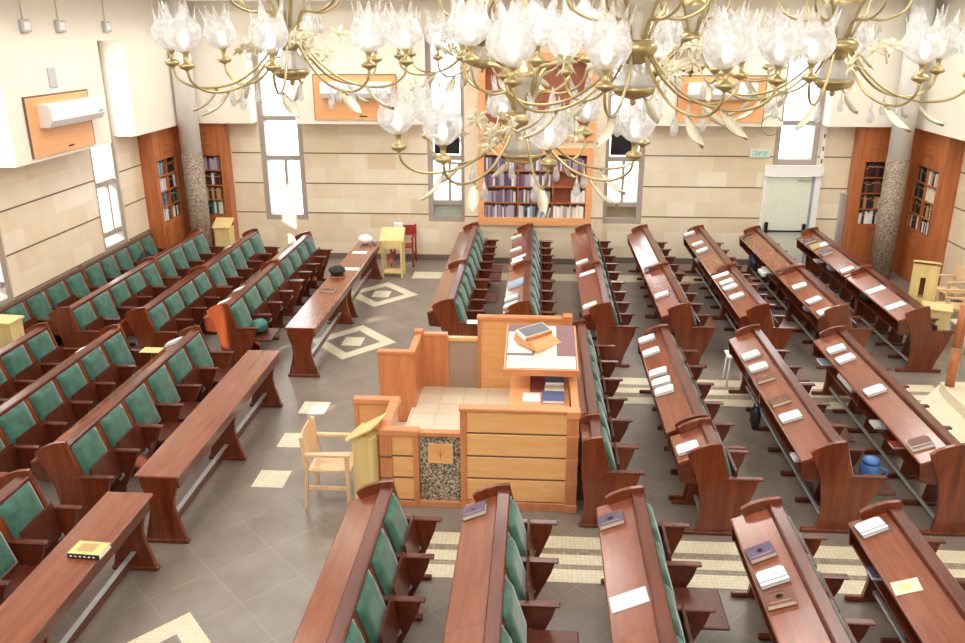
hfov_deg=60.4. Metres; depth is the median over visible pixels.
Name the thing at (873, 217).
book
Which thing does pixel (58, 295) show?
cushion
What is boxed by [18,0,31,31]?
wall spotlight
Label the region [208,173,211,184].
book
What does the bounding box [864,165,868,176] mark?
book
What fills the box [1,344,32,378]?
cushion
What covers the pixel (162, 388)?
cushion
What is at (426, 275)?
trim
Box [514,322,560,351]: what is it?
book stand
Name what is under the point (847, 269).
book
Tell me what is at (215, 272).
cushion
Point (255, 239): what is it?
cushion
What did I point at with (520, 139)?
flower
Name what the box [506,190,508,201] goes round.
book
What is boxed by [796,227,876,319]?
pew
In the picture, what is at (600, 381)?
cushion
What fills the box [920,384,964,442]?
step
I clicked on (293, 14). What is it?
glass vase
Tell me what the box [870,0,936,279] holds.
column
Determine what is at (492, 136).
flower
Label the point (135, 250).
cushion
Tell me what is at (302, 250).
cushion
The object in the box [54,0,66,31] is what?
wall spotlight
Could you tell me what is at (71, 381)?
cushion
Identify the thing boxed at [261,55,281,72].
flower
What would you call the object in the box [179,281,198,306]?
cushion
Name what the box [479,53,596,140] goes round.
display case
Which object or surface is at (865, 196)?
book
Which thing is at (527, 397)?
booklet
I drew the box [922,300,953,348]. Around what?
step stool
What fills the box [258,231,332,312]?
pew
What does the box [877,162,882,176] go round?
book
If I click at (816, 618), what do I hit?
pew
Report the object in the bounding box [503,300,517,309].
book
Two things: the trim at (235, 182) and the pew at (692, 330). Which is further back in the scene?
the trim at (235, 182)
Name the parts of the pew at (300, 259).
panel, rail, seat, backrest frame, seat, seat, panel, seat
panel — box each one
[21,89,95,158]
[312,74,396,119]
[676,75,767,122]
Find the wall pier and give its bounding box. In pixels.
[463,41,608,258]
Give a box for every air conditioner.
[37,97,104,127]
[319,82,391,98]
[687,83,757,99]
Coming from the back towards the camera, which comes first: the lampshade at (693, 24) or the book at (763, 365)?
the book at (763, 365)
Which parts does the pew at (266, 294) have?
panel, armrest, rail, backrest frame, armrest, seat, seat, armrest, seat, panel, armrest, seat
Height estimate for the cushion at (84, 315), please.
0.481 m
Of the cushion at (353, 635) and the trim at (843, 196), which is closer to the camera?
the cushion at (353, 635)
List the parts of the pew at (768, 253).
panel, rail, panel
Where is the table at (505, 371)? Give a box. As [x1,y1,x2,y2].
[502,324,579,376]
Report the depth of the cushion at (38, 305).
13.07 m
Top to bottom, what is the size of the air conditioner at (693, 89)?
0.324 m
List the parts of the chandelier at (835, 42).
lamp shade, lamp shade, arm, arm, lamp shade, arm, arm, arm, lamp shade, arm, arm, horn arm, lamp shade, stem, arm, horn arm, lamp shade, arm, arm, arm, arm, arm, arm, lamp shade, lamp shade, lamp shade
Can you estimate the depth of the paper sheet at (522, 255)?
15.50 m
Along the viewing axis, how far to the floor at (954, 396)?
11.12 m
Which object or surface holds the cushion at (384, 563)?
on the pew at (375, 564)
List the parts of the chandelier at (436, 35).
lamp shade, lamp shade, arm, lamp shade, arm, arm, arm, stem, lamp shade, horn arm, arm, arm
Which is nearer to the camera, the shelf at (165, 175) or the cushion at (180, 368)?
the cushion at (180, 368)
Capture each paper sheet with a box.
[139,347,163,352]
[345,267,359,269]
[351,251,366,253]
[466,320,477,323]
[507,331,532,352]
[512,253,525,260]
[580,269,594,276]
[609,586,649,613]
[712,271,728,278]
[819,241,827,246]
[865,285,885,293]
[884,301,905,310]
[890,577,922,595]
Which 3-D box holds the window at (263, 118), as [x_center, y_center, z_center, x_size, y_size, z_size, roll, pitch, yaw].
[-4.381,-4.173,18.144,0.960,3.900,0.220,1,19,4]
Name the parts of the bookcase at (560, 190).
shelf, shelf, shelf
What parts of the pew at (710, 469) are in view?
panel, rail, panel, seat, armrest, armrest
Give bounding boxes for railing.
[944,304,964,386]
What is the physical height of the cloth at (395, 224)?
0.230 m
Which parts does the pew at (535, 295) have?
panel, rail, panel, armrest, armrest, armrest, armrest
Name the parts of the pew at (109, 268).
panel, backrest frame, rail, panel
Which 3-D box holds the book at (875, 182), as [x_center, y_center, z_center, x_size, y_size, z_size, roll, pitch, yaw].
[8.210,-2.853,17.414,0.054,0.270,0.181,1,19,4]
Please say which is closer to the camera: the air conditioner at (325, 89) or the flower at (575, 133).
the flower at (575, 133)
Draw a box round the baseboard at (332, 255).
[277,252,747,264]
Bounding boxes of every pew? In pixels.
[0,266,99,346]
[0,322,79,403]
[0,324,151,476]
[0,468,82,605]
[30,325,233,524]
[45,257,179,347]
[80,230,166,286]
[121,265,231,357]
[144,228,224,280]
[184,228,279,295]
[203,259,303,367]
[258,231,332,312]
[293,479,441,642]
[427,259,498,335]
[443,483,578,642]
[444,222,502,303]
[502,260,556,315]
[508,223,555,280]
[571,223,623,314]
[572,319,638,495]
[576,413,644,527]
[577,261,638,366]
[596,485,729,642]
[627,224,690,315]
[637,324,745,499]
[644,262,717,367]
[670,417,763,535]
[683,225,757,316]
[711,263,795,349]
[728,324,895,533]
[730,496,875,642]
[739,225,824,315]
[778,264,874,368]
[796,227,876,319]
[811,325,964,536]
[844,499,964,642]
[846,265,954,372]
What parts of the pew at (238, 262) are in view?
panel, rail, backrest frame, armrest, armrest, armrest, seat, panel, armrest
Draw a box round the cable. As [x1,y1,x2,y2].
[761,64,788,135]
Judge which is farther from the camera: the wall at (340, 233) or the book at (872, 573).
the wall at (340, 233)
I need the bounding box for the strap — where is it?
[819,125,827,165]
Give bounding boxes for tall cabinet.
[137,125,189,247]
[199,123,239,245]
[840,127,891,263]
[892,128,964,285]
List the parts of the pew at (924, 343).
panel, rail, panel, seat, armrest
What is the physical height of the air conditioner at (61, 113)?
0.344 m
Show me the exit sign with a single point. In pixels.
(753, 152)
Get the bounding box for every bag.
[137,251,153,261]
[250,318,267,332]
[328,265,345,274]
[748,254,757,268]
[749,403,760,429]
[826,265,835,271]
[859,292,872,301]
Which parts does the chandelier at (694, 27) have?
arm, arm, arm, lamp shade, arm, horn arm, lamp shade, stem, horn arm, arm, arm, arm, lamp shade, arm, arm, lamp shade, lamp shade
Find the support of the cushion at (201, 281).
on the pew at (183, 305)
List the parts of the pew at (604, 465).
rail, panel, seat, armrest, armrest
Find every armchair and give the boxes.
[298,416,352,508]
[390,224,416,267]
[934,288,964,313]
[937,264,964,302]
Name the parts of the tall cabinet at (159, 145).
door, door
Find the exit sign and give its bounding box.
[749,149,770,156]
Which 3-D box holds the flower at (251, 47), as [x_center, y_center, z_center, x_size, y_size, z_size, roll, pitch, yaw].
[-1.561,-1.876,5.677,0.146,0.125,0.118,4,20,12]
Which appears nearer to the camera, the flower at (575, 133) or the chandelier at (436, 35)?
the flower at (575, 133)
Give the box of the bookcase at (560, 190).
[478,147,593,225]
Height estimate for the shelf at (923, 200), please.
0.024 m
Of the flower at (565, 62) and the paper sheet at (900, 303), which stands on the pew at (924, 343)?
the paper sheet at (900, 303)
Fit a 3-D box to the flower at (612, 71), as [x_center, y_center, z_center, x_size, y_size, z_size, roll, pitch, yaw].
[0.715,-1.470,4.854,0.144,0.125,0.131,-2,19,-6]
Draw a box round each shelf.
[159,170,176,177]
[161,185,178,193]
[163,199,180,208]
[384,269,403,273]
[509,375,569,406]
[629,244,643,280]
[640,353,666,441]
[646,286,661,323]
[673,454,678,472]
[685,245,710,284]
[713,287,739,327]
[731,353,801,475]
[734,540,776,642]
[740,246,776,285]
[780,288,817,329]
[798,247,844,286]
[815,355,919,478]
[847,289,897,332]
[851,543,920,642]
[859,208,877,209]
[864,177,882,178]
[909,211,929,221]
[912,195,932,205]
[914,180,935,188]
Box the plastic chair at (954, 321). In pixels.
[948,319,964,354]
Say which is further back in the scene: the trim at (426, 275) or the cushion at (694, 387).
the trim at (426, 275)
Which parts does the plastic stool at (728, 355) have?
leg, leg, seat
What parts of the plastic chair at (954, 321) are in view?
leg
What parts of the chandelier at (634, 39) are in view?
lamp shade, lamp shade, arm, arm, lamp shade, arm, arm, arm, bulb, lamp shade, arm, arm, horn arm, lamp shade, arm, horn arm, arm, lamp shade, arm, arm, arm, arm, arm, lamp shade, lamp shade, lamp shade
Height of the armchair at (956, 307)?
0.860 m
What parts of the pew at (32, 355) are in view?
seat, rail, armrest, backrest frame, seat, armrest, panel, seat, armrest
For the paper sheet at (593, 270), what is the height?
0.118 m
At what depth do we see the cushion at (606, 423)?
9.20 m
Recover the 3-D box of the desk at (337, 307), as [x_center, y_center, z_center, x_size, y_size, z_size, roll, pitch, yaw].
[-2.501,-0.413,14.786,0.480,0.785,5.320,1,19,4]
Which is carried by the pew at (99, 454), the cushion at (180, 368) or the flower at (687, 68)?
the cushion at (180, 368)
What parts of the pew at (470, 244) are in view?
rail, seat, panel, armrest, armrest, armrest, seat, seat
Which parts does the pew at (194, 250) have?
panel, backrest frame, rail, armrest, armrest, panel, armrest, armrest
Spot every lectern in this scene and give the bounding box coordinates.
[0,314,24,348]
[212,217,234,249]
[344,413,386,499]
[379,227,405,277]
[908,260,942,303]
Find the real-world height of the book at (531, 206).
0.261 m
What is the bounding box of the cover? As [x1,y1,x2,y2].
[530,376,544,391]
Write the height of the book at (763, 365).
0.120 m
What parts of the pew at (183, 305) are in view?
panel, armrest, seat, rail, backrest frame, armrest, seat, seat, armrest, panel, seat, armrest, armrest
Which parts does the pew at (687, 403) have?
panel, rail, seat, panel, seat, armrest, seat, armrest, armrest, seat, armrest, seat, armrest, armrest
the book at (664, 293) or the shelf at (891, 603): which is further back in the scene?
the book at (664, 293)
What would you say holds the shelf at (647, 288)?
attached to the pew at (692, 330)
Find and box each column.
[163,0,212,245]
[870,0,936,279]
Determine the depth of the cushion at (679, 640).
5.70 m
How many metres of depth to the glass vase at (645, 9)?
4.76 m
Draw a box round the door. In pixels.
[758,165,824,265]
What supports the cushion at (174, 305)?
on the pew at (183, 305)
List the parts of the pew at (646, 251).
panel, rail, panel, seat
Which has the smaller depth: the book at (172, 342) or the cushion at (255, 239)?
the book at (172, 342)
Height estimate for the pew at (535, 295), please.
1.050 m
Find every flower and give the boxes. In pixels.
[232,43,249,59]
[242,40,262,56]
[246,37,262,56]
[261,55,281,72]
[288,25,305,48]
[288,30,308,49]
[303,37,320,58]
[308,24,320,42]
[310,48,325,64]
[317,45,335,65]
[328,24,349,43]
[439,47,450,55]
[445,42,459,52]
[445,45,457,58]
[452,131,470,149]
[466,110,488,129]
[476,116,495,133]
[479,46,490,58]
[480,129,502,148]
[480,137,498,155]
[481,124,503,144]
[485,122,504,140]
[495,110,504,123]
[503,115,522,139]
[518,130,530,149]
[551,53,577,74]
[556,55,575,75]
[567,120,583,143]
[567,127,578,142]
[586,60,596,79]
[596,63,614,77]
[654,54,672,73]
[663,59,685,82]
[665,60,690,79]
[669,46,682,59]
[669,52,680,63]
[681,49,703,75]
[682,39,702,59]
[764,59,787,73]
[845,51,864,75]
[854,54,872,70]
[864,37,884,62]
[874,47,894,63]
[880,37,901,57]
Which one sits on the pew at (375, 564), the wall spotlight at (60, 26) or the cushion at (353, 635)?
the cushion at (353, 635)
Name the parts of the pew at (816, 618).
panel, seat, rail, armrest, seat, armrest, seat, armrest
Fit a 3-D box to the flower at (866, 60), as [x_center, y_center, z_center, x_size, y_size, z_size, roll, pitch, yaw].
[2.934,-1.985,6.356,0.141,0.135,0.151,17,26,41]
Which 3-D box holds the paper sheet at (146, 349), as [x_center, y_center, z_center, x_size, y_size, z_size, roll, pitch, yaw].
[-4.636,0.401,11.621,0.280,0.006,0.200,1,19,4]
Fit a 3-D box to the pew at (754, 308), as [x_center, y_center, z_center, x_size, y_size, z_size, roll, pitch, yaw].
[4.442,-0.149,13.604,0.995,1.050,2.316,1,19,4]
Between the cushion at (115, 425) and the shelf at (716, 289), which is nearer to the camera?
the cushion at (115, 425)
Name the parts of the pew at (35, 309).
seat, rail, backrest frame, seat, panel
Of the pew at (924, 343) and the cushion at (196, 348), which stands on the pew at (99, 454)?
the cushion at (196, 348)
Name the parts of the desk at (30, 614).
foot rail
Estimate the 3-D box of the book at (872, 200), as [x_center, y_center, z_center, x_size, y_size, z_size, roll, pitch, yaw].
[8.203,-2.524,17.528,0.054,0.234,0.181,1,19,4]
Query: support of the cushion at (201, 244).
on the pew at (194, 250)
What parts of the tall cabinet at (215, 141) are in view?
door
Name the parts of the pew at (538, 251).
rail, panel, armrest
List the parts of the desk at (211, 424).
foot rail, foot rail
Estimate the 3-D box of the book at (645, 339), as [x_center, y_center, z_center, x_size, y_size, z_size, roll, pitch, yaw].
[2.264,0.241,11.430,0.227,0.121,0.180,2,19,5]
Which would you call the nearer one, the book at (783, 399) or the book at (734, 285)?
the book at (783, 399)
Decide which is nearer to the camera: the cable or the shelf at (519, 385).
the shelf at (519, 385)
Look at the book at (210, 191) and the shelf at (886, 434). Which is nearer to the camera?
the shelf at (886, 434)
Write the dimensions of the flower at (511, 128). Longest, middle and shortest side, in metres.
0.223 x 0.184 x 0.171 m
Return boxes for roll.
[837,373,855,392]
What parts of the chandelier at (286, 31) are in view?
lamp shade, lamp shade, lamp shade, arm, bulb, arm, arm, arm, arm, lamp shade, bulb, horn arm, arm, arm, horn arm, lamp shade, lamp shade, arm, arm, arm, arm, arm, lamp shade, lamp shade, lamp shade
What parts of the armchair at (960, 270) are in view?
leg, armrest, seat, leg, armrest, backrest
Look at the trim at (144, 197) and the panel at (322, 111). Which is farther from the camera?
the panel at (322, 111)
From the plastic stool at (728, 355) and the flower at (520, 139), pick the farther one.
the plastic stool at (728, 355)
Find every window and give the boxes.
[0,237,12,306]
[89,41,127,252]
[251,44,308,219]
[425,31,464,221]
[602,58,650,223]
[772,59,827,164]
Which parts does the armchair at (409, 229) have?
leg, backrest, seat, leg, leg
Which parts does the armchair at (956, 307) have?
leg, seat, armrest, armrest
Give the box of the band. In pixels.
[506,355,575,368]
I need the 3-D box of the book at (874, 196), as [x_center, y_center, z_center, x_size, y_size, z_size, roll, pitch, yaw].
[8.261,-2.529,17.514,0.062,0.252,0.180,1,19,4]
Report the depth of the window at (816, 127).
17.42 m
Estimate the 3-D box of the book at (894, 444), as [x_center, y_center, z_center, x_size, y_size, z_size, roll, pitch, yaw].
[4.541,1.344,9.023,0.200,0.031,0.140,1,19,4]
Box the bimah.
[353,313,580,513]
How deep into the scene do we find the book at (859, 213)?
17.57 m
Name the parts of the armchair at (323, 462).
leg, backrest, leg, armrest, rail, seat, armrest, leg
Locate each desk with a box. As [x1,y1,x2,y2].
[0,492,160,642]
[134,350,282,543]
[284,241,382,377]
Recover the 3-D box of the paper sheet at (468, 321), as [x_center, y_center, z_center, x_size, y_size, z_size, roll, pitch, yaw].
[-0.109,0.007,12.726,0.260,0.006,0.180,1,19,4]
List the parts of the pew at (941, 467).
panel, rail, panel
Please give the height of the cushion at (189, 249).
0.481 m
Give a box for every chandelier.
[150,0,421,117]
[374,0,664,215]
[387,0,561,94]
[485,0,806,148]
[600,0,804,102]
[702,0,964,132]
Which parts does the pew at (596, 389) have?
rail, panel, panel, seat, seat, seat, armrest, armrest, seat, armrest, seat, armrest, armrest, armrest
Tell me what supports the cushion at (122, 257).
on the pew at (109, 268)
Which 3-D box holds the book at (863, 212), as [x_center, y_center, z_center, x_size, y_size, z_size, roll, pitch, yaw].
[8.054,-2.222,17.638,0.054,0.252,0.181,1,19,4]
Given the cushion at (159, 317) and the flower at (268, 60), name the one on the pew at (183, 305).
the cushion at (159, 317)
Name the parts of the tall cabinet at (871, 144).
door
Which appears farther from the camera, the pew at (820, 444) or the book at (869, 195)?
the book at (869, 195)
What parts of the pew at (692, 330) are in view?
panel, rail, panel, armrest, seat, armrest, armrest, seat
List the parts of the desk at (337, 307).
foot rail, foot rail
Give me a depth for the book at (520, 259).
15.16 m
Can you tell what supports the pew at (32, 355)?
on the floor at (250, 568)
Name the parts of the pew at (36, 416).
seat, armrest, seat, armrest, rail, seat, backrest frame, armrest, seat, armrest, seat, panel, armrest, armrest, seat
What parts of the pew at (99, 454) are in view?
panel, armrest, seat, armrest, rail, seat, backrest frame, armrest, armrest, seat, armrest, seat, seat, panel, armrest, armrest, seat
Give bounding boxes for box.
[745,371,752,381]
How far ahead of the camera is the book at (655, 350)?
10.92 m
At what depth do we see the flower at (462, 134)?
7.75 m
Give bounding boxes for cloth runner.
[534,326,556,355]
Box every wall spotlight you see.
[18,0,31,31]
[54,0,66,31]
[101,0,111,31]
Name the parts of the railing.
post, post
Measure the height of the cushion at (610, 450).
0.481 m
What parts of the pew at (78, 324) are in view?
panel, armrest, seat, rail, armrest, backrest frame, armrest, seat, armrest, seat, panel, armrest, armrest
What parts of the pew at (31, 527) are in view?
armrest, rail, seat, backrest frame, armrest, panel, seat, armrest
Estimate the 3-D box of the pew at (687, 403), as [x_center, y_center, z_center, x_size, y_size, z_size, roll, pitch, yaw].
[2.495,1.007,10.323,0.850,1.050,2.916,1,19,4]
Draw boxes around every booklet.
[522,393,540,402]
[544,385,563,390]
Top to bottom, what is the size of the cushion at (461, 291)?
0.481 m
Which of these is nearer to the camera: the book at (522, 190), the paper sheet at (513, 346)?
the paper sheet at (513, 346)
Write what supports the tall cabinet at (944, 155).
on the floor at (250, 568)
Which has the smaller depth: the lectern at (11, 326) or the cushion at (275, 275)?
the lectern at (11, 326)
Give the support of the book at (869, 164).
on the tall cabinet at (871, 144)
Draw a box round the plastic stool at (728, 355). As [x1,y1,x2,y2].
[722,350,741,386]
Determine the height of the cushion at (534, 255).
0.481 m
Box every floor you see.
[32,258,964,642]
[939,382,964,418]
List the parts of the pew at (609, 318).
panel, rail, panel, seat, armrest, seat, armrest, seat, armrest, armrest, armrest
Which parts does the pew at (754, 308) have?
panel, rail, panel, seat, armrest, seat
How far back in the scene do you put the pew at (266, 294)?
13.13 m
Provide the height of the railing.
1.150 m
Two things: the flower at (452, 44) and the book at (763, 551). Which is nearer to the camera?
the book at (763, 551)
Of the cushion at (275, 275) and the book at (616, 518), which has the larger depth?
the cushion at (275, 275)
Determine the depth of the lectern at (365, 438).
8.81 m
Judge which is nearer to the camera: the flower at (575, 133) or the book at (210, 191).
the flower at (575, 133)
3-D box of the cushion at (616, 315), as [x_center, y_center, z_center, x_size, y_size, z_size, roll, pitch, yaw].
[2.042,-0.078,12.827,0.178,0.481,0.482,1,19,4]
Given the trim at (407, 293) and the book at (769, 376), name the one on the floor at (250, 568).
the trim at (407, 293)
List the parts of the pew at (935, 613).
panel, rail, armrest, armrest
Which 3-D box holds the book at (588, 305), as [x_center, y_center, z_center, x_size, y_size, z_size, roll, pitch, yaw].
[1.659,-0.247,12.809,0.226,0.120,0.180,2,19,5]
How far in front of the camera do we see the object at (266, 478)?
9.61 m
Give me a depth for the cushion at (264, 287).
13.86 m
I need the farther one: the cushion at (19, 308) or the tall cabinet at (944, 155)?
the tall cabinet at (944, 155)
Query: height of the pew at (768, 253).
1.050 m
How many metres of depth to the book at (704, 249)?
15.95 m
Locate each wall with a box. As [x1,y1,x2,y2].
[0,0,177,166]
[0,136,148,299]
[185,0,910,126]
[228,122,855,258]
[915,0,964,140]
[939,152,964,300]
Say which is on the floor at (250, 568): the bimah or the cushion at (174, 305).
the bimah
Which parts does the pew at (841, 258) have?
panel, rail, panel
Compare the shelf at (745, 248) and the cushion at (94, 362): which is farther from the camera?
the shelf at (745, 248)
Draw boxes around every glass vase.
[270,0,302,29]
[508,76,542,111]
[617,0,658,39]
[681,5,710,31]
[824,3,860,37]
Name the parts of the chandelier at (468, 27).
lamp shade, bulb, lamp shade, bulb, lamp shade, arm, lamp shade, arm, lamp shade, bulb, arm, arm, arm, lamp shade, horn arm, lamp shade, lamp shade, stem, arm, arm, lamp shade, horn arm, horn arm, lamp shade, bulb, arm, arm, arm, lamp shade, lamp shade, bulb, lamp shade, arm, arm, lamp shade, lamp shade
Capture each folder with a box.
[508,276,523,289]
[809,243,820,249]
[817,358,832,365]
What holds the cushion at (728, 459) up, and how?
on the pew at (710, 469)
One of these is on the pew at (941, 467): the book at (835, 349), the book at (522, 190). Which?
the book at (835, 349)
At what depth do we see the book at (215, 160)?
18.10 m
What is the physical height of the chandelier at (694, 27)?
2.772 m
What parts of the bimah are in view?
return rail, return panel, wing rail, wing panel, rail, rail, panel, panel, wing rail, wing panel, corner post, panel, rail, mosaic rail, mosaic panel, mosaic rail, post, taupe panel rail, taupe panel, rail, panel, tall rail, tall panel, tall post, panel, rail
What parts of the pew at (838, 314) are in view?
panel, rail, panel, seat, armrest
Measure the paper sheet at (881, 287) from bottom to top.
0.113 m
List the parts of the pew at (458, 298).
panel, rail, panel, seat, seat, armrest, armrest, armrest, armrest, seat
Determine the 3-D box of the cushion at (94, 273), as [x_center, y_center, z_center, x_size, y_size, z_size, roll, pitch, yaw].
[-6.869,-0.760,14.809,0.178,0.481,0.435,1,19,4]
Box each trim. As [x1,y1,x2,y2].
[0,164,140,212]
[0,230,151,311]
[6,197,144,256]
[14,229,149,298]
[127,612,210,642]
[160,0,409,0]
[232,152,851,157]
[235,182,846,188]
[238,211,836,219]
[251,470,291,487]
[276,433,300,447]
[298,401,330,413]
[313,325,395,358]
[351,282,417,306]
[412,272,829,285]
[427,543,964,580]
[610,377,934,408]
[614,384,930,402]
[834,193,847,244]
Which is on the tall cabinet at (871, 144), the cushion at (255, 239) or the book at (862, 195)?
the book at (862, 195)
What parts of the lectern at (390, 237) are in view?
leg, leg, leg, leg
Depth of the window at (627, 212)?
17.96 m
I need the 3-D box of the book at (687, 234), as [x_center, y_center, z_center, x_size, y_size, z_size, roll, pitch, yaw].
[4.322,-1.833,17.323,0.226,0.120,0.180,2,19,5]
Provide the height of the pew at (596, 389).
1.050 m
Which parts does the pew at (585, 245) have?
panel, rail, armrest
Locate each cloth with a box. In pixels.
[393,222,402,226]
[505,324,576,369]
[758,266,773,276]
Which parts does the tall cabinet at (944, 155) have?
door, door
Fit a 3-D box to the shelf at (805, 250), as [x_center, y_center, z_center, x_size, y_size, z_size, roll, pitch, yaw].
[6.618,-1.062,15.940,0.275,0.018,2.922,1,19,4]
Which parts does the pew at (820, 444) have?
panel, armrest, armrest, rail, seat, armrest, armrest, armrest, panel, seat, armrest, armrest, seat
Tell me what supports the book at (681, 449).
on the pew at (710, 469)
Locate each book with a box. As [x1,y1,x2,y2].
[67,541,110,559]
[164,336,183,347]
[203,156,208,169]
[206,172,210,183]
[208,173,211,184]
[208,186,212,198]
[209,157,213,169]
[211,172,216,184]
[211,186,214,198]
[211,200,214,213]
[214,156,218,168]
[214,186,218,198]
[214,200,216,213]
[216,157,220,169]
[216,200,220,213]
[218,173,221,184]
[218,187,223,198]
[218,201,221,213]
[221,201,224,213]
[320,288,335,292]
[461,500,486,521]
[490,204,492,216]
[491,191,493,201]
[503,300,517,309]
[504,293,518,302]
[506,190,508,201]
[510,246,521,253]
[510,258,523,265]
[511,233,521,240]
[513,190,515,201]
[521,188,523,201]
[526,174,528,185]
[527,206,529,217]
[530,204,532,217]
[542,391,564,403]
[545,376,563,385]
[560,205,562,217]
[572,207,574,217]
[576,258,588,265]
[582,189,584,202]
[582,300,596,310]
[598,509,624,530]
[638,333,655,344]
[642,346,660,357]
[649,366,667,378]
[652,375,670,387]
[654,290,668,299]
[654,383,674,397]
[675,439,698,456]
[683,230,695,236]
[691,240,703,247]
[696,247,708,253]
[718,278,733,286]
[721,282,737,291]
[728,291,744,300]
[740,349,761,361]
[743,234,752,238]
[744,540,777,564]
[748,361,768,373]
[754,564,790,590]
[755,371,775,384]
[763,586,797,611]
[768,393,791,407]
[778,409,802,424]
[790,452,800,461]
[791,282,807,290]
[803,237,816,244]
[804,295,822,305]
[813,259,824,262]
[816,306,830,316]
[819,249,833,256]
[825,343,846,354]
[833,352,856,364]
[839,266,853,273]
[853,516,889,538]
[857,211,861,223]
[859,194,863,207]
[859,210,864,223]
[862,179,865,192]
[862,210,867,223]
[862,383,887,397]
[863,194,866,207]
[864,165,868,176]
[864,181,868,192]
[866,162,871,176]
[866,180,871,192]
[866,194,871,207]
[866,212,869,223]
[866,567,882,580]
[867,210,872,223]
[869,178,874,192]
[869,420,886,428]
[870,196,873,207]
[871,162,876,176]
[871,212,875,223]
[872,195,877,208]
[873,179,876,192]
[875,163,879,176]
[876,179,880,192]
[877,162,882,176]
[888,441,904,448]
[906,434,934,451]
[925,187,930,200]
[928,171,936,184]
[932,172,938,185]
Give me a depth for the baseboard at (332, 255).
18.45 m
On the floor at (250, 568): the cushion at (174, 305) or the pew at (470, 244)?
the pew at (470, 244)
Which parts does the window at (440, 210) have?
dark pane, pane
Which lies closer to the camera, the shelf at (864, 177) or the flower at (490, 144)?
the flower at (490, 144)
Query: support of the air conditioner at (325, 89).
attached to the panel at (322, 111)
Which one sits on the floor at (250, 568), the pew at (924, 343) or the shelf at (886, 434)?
the pew at (924, 343)
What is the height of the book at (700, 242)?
0.124 m
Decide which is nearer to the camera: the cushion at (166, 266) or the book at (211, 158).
the cushion at (166, 266)
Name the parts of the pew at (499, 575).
rail, backrest frame, panel, seat, seat, armrest, armrest, armrest, seat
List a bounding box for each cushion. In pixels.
[0,369,6,384]
[0,401,35,444]
[0,438,4,450]
[0,481,43,538]
[0,531,17,579]
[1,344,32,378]
[3,302,29,322]
[25,291,52,318]
[27,330,55,362]
[28,381,62,420]
[46,281,69,306]
[56,363,86,399]
[65,272,89,296]
[71,426,106,474]
[72,302,96,329]
[81,346,108,381]
[85,263,106,285]
[92,291,119,317]
[99,403,131,447]
[100,255,120,276]
[103,331,135,364]
[110,281,130,305]
[114,248,134,268]
[125,383,160,423]
[126,271,145,295]
[128,242,143,261]
[140,235,158,254]
[142,263,163,285]
[147,365,180,402]
[148,302,169,330]
[157,254,177,275]
[164,291,184,317]
[167,348,192,383]
[170,247,189,267]
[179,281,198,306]
[182,240,200,259]
[185,333,213,366]
[193,272,211,295]
[194,233,210,252]
[208,262,227,285]
[219,254,237,276]
[230,247,247,267]
[230,297,251,326]
[241,240,253,259]
[244,286,261,312]
[250,233,265,252]
[257,275,273,300]
[268,265,284,289]
[280,257,293,278]
[289,249,301,269]
[297,242,308,262]
[304,236,316,255]
[345,619,364,642]
[355,570,385,642]
[371,528,397,594]
[384,492,407,551]
[454,294,467,321]
[458,283,468,309]
[461,274,471,298]
[464,265,475,288]
[467,255,476,277]
[470,248,480,268]
[472,240,482,260]
[475,233,482,252]
[477,227,484,245]
[501,625,512,642]
[502,574,526,642]
[506,532,525,599]
[508,496,526,556]
[530,285,539,310]
[530,295,538,314]
[531,267,539,289]
[531,275,539,299]
[532,242,539,261]
[532,249,539,269]
[532,257,539,278]
[533,228,539,246]
[533,235,539,253]
[586,328,597,359]
[588,342,599,376]
[591,361,603,396]
[594,379,606,417]
[597,400,611,441]
[601,426,615,469]
[609,298,618,324]
[646,502,665,559]
[654,538,676,604]
[663,579,685,642]
[675,633,682,642]
[684,365,693,384]
[687,300,696,325]
[692,384,701,404]
[715,431,731,475]
[787,515,803,547]
[807,554,825,590]
[829,598,851,641]
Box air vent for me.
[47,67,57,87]
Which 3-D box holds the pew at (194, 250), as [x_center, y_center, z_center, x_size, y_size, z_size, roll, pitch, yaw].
[-5.766,-1.054,16.227,0.995,1.050,2.291,1,19,4]
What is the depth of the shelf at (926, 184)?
16.39 m
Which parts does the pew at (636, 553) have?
panel, rail, seat, armrest, armrest, seat, armrest, seat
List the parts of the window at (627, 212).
pane, dark pane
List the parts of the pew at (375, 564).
rail, backrest frame, seat, panel, seat, armrest, seat, armrest, armrest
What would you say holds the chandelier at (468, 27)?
hanging from the ceiling
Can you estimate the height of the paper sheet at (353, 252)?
0.006 m
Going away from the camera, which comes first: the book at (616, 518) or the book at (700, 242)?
the book at (616, 518)
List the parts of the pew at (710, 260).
panel, rail, panel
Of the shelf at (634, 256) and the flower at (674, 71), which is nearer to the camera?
the flower at (674, 71)
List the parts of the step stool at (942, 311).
lid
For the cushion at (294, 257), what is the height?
0.481 m
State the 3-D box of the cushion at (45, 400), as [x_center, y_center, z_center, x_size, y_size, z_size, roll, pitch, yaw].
[-5.080,1.011,9.757,0.178,0.481,0.472,1,19,4]
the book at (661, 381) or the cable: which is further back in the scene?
the cable
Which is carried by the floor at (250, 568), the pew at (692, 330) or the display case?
the pew at (692, 330)
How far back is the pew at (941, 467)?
9.16 m
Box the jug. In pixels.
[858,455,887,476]
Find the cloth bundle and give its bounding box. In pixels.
[358,234,372,243]
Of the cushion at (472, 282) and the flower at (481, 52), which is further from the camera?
the cushion at (472, 282)

